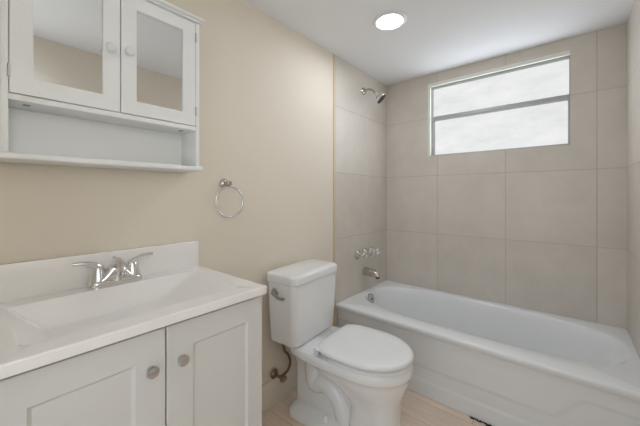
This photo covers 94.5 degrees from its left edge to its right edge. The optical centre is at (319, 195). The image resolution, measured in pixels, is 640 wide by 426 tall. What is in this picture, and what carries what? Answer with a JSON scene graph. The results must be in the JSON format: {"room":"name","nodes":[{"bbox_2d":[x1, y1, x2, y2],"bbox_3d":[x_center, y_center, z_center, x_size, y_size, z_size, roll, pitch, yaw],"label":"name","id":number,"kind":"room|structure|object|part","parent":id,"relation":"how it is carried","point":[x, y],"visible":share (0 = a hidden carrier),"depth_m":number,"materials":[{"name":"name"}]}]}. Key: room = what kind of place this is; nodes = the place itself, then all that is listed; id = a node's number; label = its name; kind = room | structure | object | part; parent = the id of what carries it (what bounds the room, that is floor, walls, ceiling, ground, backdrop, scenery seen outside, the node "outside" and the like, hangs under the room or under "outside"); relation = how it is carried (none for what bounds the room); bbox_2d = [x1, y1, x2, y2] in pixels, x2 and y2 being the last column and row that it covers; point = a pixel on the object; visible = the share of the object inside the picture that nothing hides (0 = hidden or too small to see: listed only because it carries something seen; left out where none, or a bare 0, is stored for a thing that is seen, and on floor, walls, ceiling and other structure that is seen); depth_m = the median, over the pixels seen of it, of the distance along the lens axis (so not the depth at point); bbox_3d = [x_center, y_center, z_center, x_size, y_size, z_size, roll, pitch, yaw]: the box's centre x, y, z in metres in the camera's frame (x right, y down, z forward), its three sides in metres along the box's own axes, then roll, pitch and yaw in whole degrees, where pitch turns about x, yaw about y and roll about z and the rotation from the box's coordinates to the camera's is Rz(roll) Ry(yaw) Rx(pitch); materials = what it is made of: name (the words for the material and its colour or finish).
{"room":"bathroom","nodes":[
{"label":"bathroom","id":0,"kind":"room"},
{"bbox_2d":[0,0,386,384],"bbox_3d":[-0.282,0.087,1.730,0.120,2.165,2.620,0,0,40],"label":"wall","id":1,"kind":"structure","parent":0,"point":[266,89],"depth_m":1.56,"materials":[{"name":"beige paint"}]},
{"bbox_2d":[0,241,197,301],"bbox_3d":[-0.748,0.257,1.071,0.019,0.109,0.635,0,0,40],"label":"backsplash","id":2,"kind":"structure","parent":1,"relation":"attached to","point":[18,280],"depth_m":0.97,"materials":[{"name":"white stone"}]},
{"bbox_2d":[0,0,204,172],"bbox_3d":[-0.705,-0.402,1.019,0.158,0.610,0.574,0,0,40],"label":"upper cabinet","id":3,"kind":"object","parent":1,"relation":"attached to","point":[114,84],"visible":1,"depth_m":0.97,"materials":[{"name":"white wood"}]},
{"bbox_3d":[-0.886,-0.403,0.825,0.131,0.575,0.015,0,0,40],"label":"panel","id":4,"kind":"part","parent":3,"relation":"part of","materials":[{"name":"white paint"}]},
{"bbox_3d":[-0.754,-0.482,0.893,0.017,0.411,0.256,0,0,40],"label":"door","id":5,"kind":"part","parent":3,"relation":"part of","materials":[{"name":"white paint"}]},
{"bbox_2d":[33,0,101,93],"bbox_3d":[-0.756,-0.482,0.894,0.006,0.314,0.160,0,0,40],"label":"mirror","id":6,"kind":"object","parent":3,"relation":"attached to","point":[67,34],"depth_m":0.89,"materials":[{"name":"clear glass"}]},
{"bbox_2d":[0,151,202,172],"bbox_3d":[-0.710,-0.106,1.024,0.145,0.018,0.570,0,0,40],"label":"shelf","id":7,"kind":"object","parent":3,"relation":"attached to","point":[5,156],"depth_m":0.94,"materials":[{"name":"white wood"}]},
{"bbox_2d":[8,93,195,134],"bbox_3d":[-0.711,-0.266,1.026,0.121,0.016,0.518,0,0,40],"label":"shelf","id":8,"kind":"object","parent":3,"relation":"attached to","point":[40,105],"depth_m":0.97,"materials":[{"name":"white wood"}]},
{"bbox_3d":[-0.676,-0.475,0.952,0.028,0.029,0.029,0,0,40],"label":"knob","id":9,"kind":"part","parent":3,"relation":"part of","materials":[{"name":"white plastic"}]},
{"bbox_3d":[-0.641,-0.482,0.994,0.028,0.029,0.029,0,0,40],"label":"knob","id":10,"kind":"part","parent":3,"relation":"part of","materials":[{"name":"white plastic"}]},
{"bbox_3d":[-0.588,-0.482,1.091,0.017,0.411,0.257,0,0,40],"label":"door","id":11,"kind":"part","parent":3,"relation":"part of","materials":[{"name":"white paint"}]},
{"bbox_2d":[137,12,181,110],"bbox_3d":[-0.589,-0.482,1.090,0.006,0.314,0.159,0,0,40],"label":"mirror","id":12,"kind":"object","parent":3,"relation":"attached to","point":[159,39],"depth_m":1.08,"materials":[{"name":"clear glass"}]},
{"bbox_3d":[-0.542,-0.403,1.232,0.131,0.575,0.015,0,0,40],"label":"panel","id":13,"kind":"part","parent":3,"relation":"part of","materials":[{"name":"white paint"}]},
{"bbox_2d":[215,179,243,217],"bbox_3d":[-0.440,0.015,1.413,0.054,0.189,0.154,0,0,40],"label":"towel ring","id":14,"kind":"object","parent":1,"relation":"attached to","point":[224,183],"visible":1,"depth_m":1.41,"materials":[{"name":"silver metal"}]},
{"bbox_2d":[262,365,296,412],"bbox_3d":[-0.223,1.102,1.702,0.014,0.136,0.994,0,0,40],"label":"baseboard","id":15,"kind":"structure","parent":1,"relation":"attached to","point":[273,391],"depth_m":1.67,"materials":[{"name":"beige paint"}]},
{"bbox_2d":[271,344,291,382],"bbox_3d":[-0.209,0.900,1.640,0.087,0.248,0.092,0,0,40],"label":"water supply valve","id":16,"kind":"object","parent":1,"relation":"attached to","point":[274,374],"visible":0.96,"depth_m":1.63,"materials":[{"name":"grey metal"}]},
{"bbox_3d":[-0.199,0.998,1.605,0.018,0.030,0.048,0,0,40],"label":"valve handle","id":17,"kind":"part","parent":16,"relation":"part of","materials":[{"name":"grey metal"}]},
{"bbox_2d":[333,54,335,326],"bbox_3d":[0.102,0.088,2.094,0.006,2.164,0.024,0,0,40],"label":"trim","id":18,"kind":"structure","parent":1,"relation":"attached to","point":[334,56],"depth_m":2.09,"materials":[{"name":"beige tile"}]},
{"bbox_2d":[355,250,366,258],"bbox_3d":[0.323,0.464,2.290,0.082,0.070,0.070,0,0,40],"label":"tap","id":19,"kind":"object","parent":1,"relation":"attached to","point":[358,254],"visible":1,"depth_m":2.29,"materials":[{"name":"silver metal"}]},
{"bbox_2d":[362,248,373,255],"bbox_3d":[0.390,0.464,2.369,0.082,0.070,0.070,0,0,40],"label":"tap","id":20,"kind":"object","parent":1,"relation":"attached to","point":[371,253],"visible":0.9,"depth_m":2.36,"materials":[{"name":"silver metal"}]},
{"bbox_2d":[362,267,379,278],"bbox_3d":[0.415,0.619,2.352,0.141,0.078,0.068,0,0,40],"label":"tub spout","id":21,"kind":"object","parent":1,"relation":"attached to","point":[367,271],"visible":1,"depth_m":2.33,"materials":[{"name":"silver metal"}]},
{"bbox_2d":[361,87,385,103],"bbox_3d":[0.431,-0.792,2.337,0.186,0.152,0.092,0,0,40],"label":"shower head","id":22,"kind":"object","parent":1,"relation":"attached to","point":[379,97],"visible":1,"depth_m":2.30},
{"bbox_2d":[369,246,379,254],"bbox_3d":[0.456,0.464,2.447,0.082,0.070,0.070,0,0,40],"label":"tap","id":23,"kind":"object","parent":1,"relation":"attached to","point":[377,251],"visible":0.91,"depth_m":2.43,"materials":[{"name":"silver metal"}]},
{"bbox_2d":[262,389,485,425],"bbox_3d":[-0.003,1.200,0.787,1.764,0.060,3.940,0,0,40],"label":"floor","id":24,"kind":"structure","parent":0,"point":[417,409],"depth_m":1.58,"materials":[{"name":"brown wood"}]},
{"bbox_2d":[0,241,266,425],"bbox_3d":[-0.570,0.686,0.921,0.484,0.968,0.637,0,0,40],"label":"bathroom vanity","id":25,"kind":"object","parent":24,"relation":"on","point":[205,369],"depth_m":0.84,"materials":[{"name":"white paint"}]},
{"bbox_3d":[-0.512,0.707,0.672,0.019,0.716,0.300,0,0,40],"label":"door","id":26,"kind":"part","parent":25,"relation":"part of","materials":[{"name":"white paint"}]},
{"bbox_2d":[72,252,152,288],"bbox_3d":[-0.700,0.262,1.025,0.125,0.094,0.239,0,0,40],"label":"bathroom faucet","id":27,"kind":"object","parent":25,"relation":"on","point":[116,272],"visible":1,"depth_m":1.00,"materials":[{"name":"silver metal"}]},
{"bbox_3d":[-0.768,0.240,0.982,0.029,0.044,0.084,0,0,40],"label":"lever","id":28,"kind":"part","parent":27,"relation":"part of","materials":[{"name":"silver metal"}]},
{"bbox_3d":[-0.751,0.262,1.002,0.052,0.054,0.052,0,0,40],"label":"lever handle","id":29,"kind":"part","parent":27,"relation":"part of","materials":[{"name":"silver metal"}]},
{"bbox_3d":[-0.718,0.298,1.041,0.054,0.022,0.162,0,0,40],"label":"plate","id":30,"kind":"part","parent":27,"relation":"part of","materials":[{"name":"silver metal"}]},
{"bbox_3d":[-0.700,0.255,1.025,0.125,0.080,0.043,0,0,40],"label":"spout","id":31,"kind":"part","parent":27,"relation":"part of","materials":[{"name":"silver metal"}]},
{"bbox_3d":[-0.685,0.262,1.080,0.052,0.054,0.052,0,0,40],"label":"lever handle","id":32,"kind":"part","parent":27,"relation":"part of","materials":[{"name":"silver metal"}]},
{"bbox_3d":[-0.668,0.240,1.100,0.029,0.044,0.084,0,0,40],"label":"lever","id":33,"kind":"part","parent":27,"relation":"part of","materials":[{"name":"silver metal"}]},
{"bbox_3d":[-0.571,0.300,0.921,0.484,0.196,0.635,0,0,40],"label":"vanity top","id":34,"kind":"part","parent":25,"relation":"part of","materials":[{"name":"white stone"}]},
{"bbox_3d":[-0.422,0.443,0.743,0.027,0.031,0.031,0,0,40],"label":"knob","id":35,"kind":"part","parent":25,"relation":"part of","materials":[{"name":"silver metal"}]},
{"bbox_3d":[-0.373,0.446,0.802,0.027,0.031,0.031,0,0,40],"label":"knob","id":36,"kind":"part","parent":25,"relation":"part of","materials":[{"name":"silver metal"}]},
{"bbox_3d":[-0.310,0.707,0.910,0.019,0.716,0.317,0,0,40],"label":"door","id":37,"kind":"part","parent":25,"relation":"part of","materials":[{"name":"white paint"}]},
{"bbox_2d":[267,259,413,425],"bbox_3d":[0.112,0.786,1.517,0.715,0.766,0.424,0,0,35],"label":"toilet","id":38,"kind":"object","parent":24,"relation":"on","point":[350,374],"visible":1,"depth_m":1.47,"materials":[{"name":"white ceramic"}]},
{"bbox_3d":[-0.089,0.427,1.668,0.212,0.049,0.410,0,0,35],"label":"tank lid","id":39,"kind":"part","parent":38,"relation":"part of","materials":[{"name":"white ceramic"}]},
{"bbox_3d":[-0.089,0.614,1.668,0.200,0.321,0.398,0,0,35],"label":"tank","id":40,"kind":"part","parent":38,"relation":"part of","materials":[{"name":"white ceramic"}]},
{"bbox_3d":[0.153,0.972,1.504,0.625,0.392,0.358,0,0,35],"label":"bowl","id":41,"kind":"part","parent":38,"relation":"part of","materials":[{"name":"white ceramic"}]},
{"bbox_3d":[0.236,0.738,1.444,0.428,0.024,0.366,0,0,35],"label":"lid","id":42,"kind":"part","parent":38,"relation":"part of","materials":[{"name":"white plastic"}]},
{"bbox_3d":[0.255,0.768,1.431,0.368,0.016,0.352,0,0,35],"label":"seat","id":43,"kind":"part","parent":38,"relation":"part of","materials":[{"name":"white plastic"}]},
{"bbox_2d":[469,416,491,425],"bbox_3d":[0.862,1.167,1.495,0.197,0.005,0.022,0,0,40],"label":"crumbs","id":44,"kind":"object","parent":24,"relation":"on","point":[480,421],"visible":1,"depth_m":1.52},
{"bbox_2d":[336,280,639,425],"bbox_3d":[0.943,0.971,1.906,1.522,0.396,0.767,0,0,40],"label":"bathtub","id":45,"kind":"object","parent":24,"relation":"on","point":[492,363],"visible":0.76,"depth_m":1.61,"materials":[{"name":"white ceramic"}]},
{"bbox_3d":[0.398,0.817,2.331,0.040,0.083,0.080,0,0,40],"label":"overflow plate","id":46,"kind":"part","parent":45,"relation":"part of","materials":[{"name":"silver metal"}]},
{"bbox_2d":[243,0,633,85],"bbox_3d":[0.352,-1.025,1.207,1.764,0.060,2.840,0,0,40],"label":"ceiling","id":47,"kind":"structure","parent":0,"point":[436,36],"depth_m":1.75,"materials":[{"name":"white paint"}]},
{"bbox_2d":[373,10,406,29],"bbox_3d":[0.396,-0.989,1.684,0.190,0.012,0.190,0,0,40],"label":"recessed light","id":48,"kind":"object","parent":47,"relation":"in","point":[391,19],"visible":1,"depth_m":1.67,"materials":[{"name":"white glass"}]},
{"bbox_2d":[387,23,626,328],"bbox_3d":[1.230,0.087,2.246,1.764,2.165,0.120,0,0,40],"label":"wall","id":49,"kind":"structure","parent":0,"point":[543,229],"depth_m":2.01,"materials":[{"name":"tile"}]},
{"bbox_2d":[428,50,569,156],"bbox_3d":[1.275,-0.619,2.203,0.900,0.598,0.118,0,0,40],"label":"window","id":50,"kind":"structure","parent":49,"relation":"in","point":[524,104],"depth_m":2.14,"materials":[{"name":"white glass"}]},
{"bbox_3d":[1.273,-0.629,2.183,0.866,0.034,0.044,0,0,40],"label":"meeting rail","id":51,"kind":"part","parent":50,"relation":"part of","materials":[{"name":"metal"}]},
{"bbox_3d":[1.274,-0.471,2.184,0.866,0.281,0.030,0,0,40],"label":"sash frame","id":52,"kind":"part","parent":50,"relation":"part of","materials":[{"name":"metal"}]},
{"bbox_3d":[1.281,-0.471,2.185,0.845,0.281,0.005,0,0,40],"label":"pane","id":53,"kind":"part","parent":50,"relation":"part of","materials":[{"name":"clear glass"}]},
{"bbox_3d":[1.282,-0.763,2.193,0.866,0.234,0.005,0,0,40],"label":"pane","id":54,"kind":"part","parent":50,"relation":"part of","materials":[{"name":"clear glass"}]},
{"bbox_2d":[627,0,639,358],"bbox_3d":[0.974,0.087,0.669,0.120,2.165,2.620,0,0,40],"label":"wall","id":55,"kind":"structure","parent":0,"point":[633,23],"depth_m":1.53,"materials":[{"name":"beige paint"}]}
]}

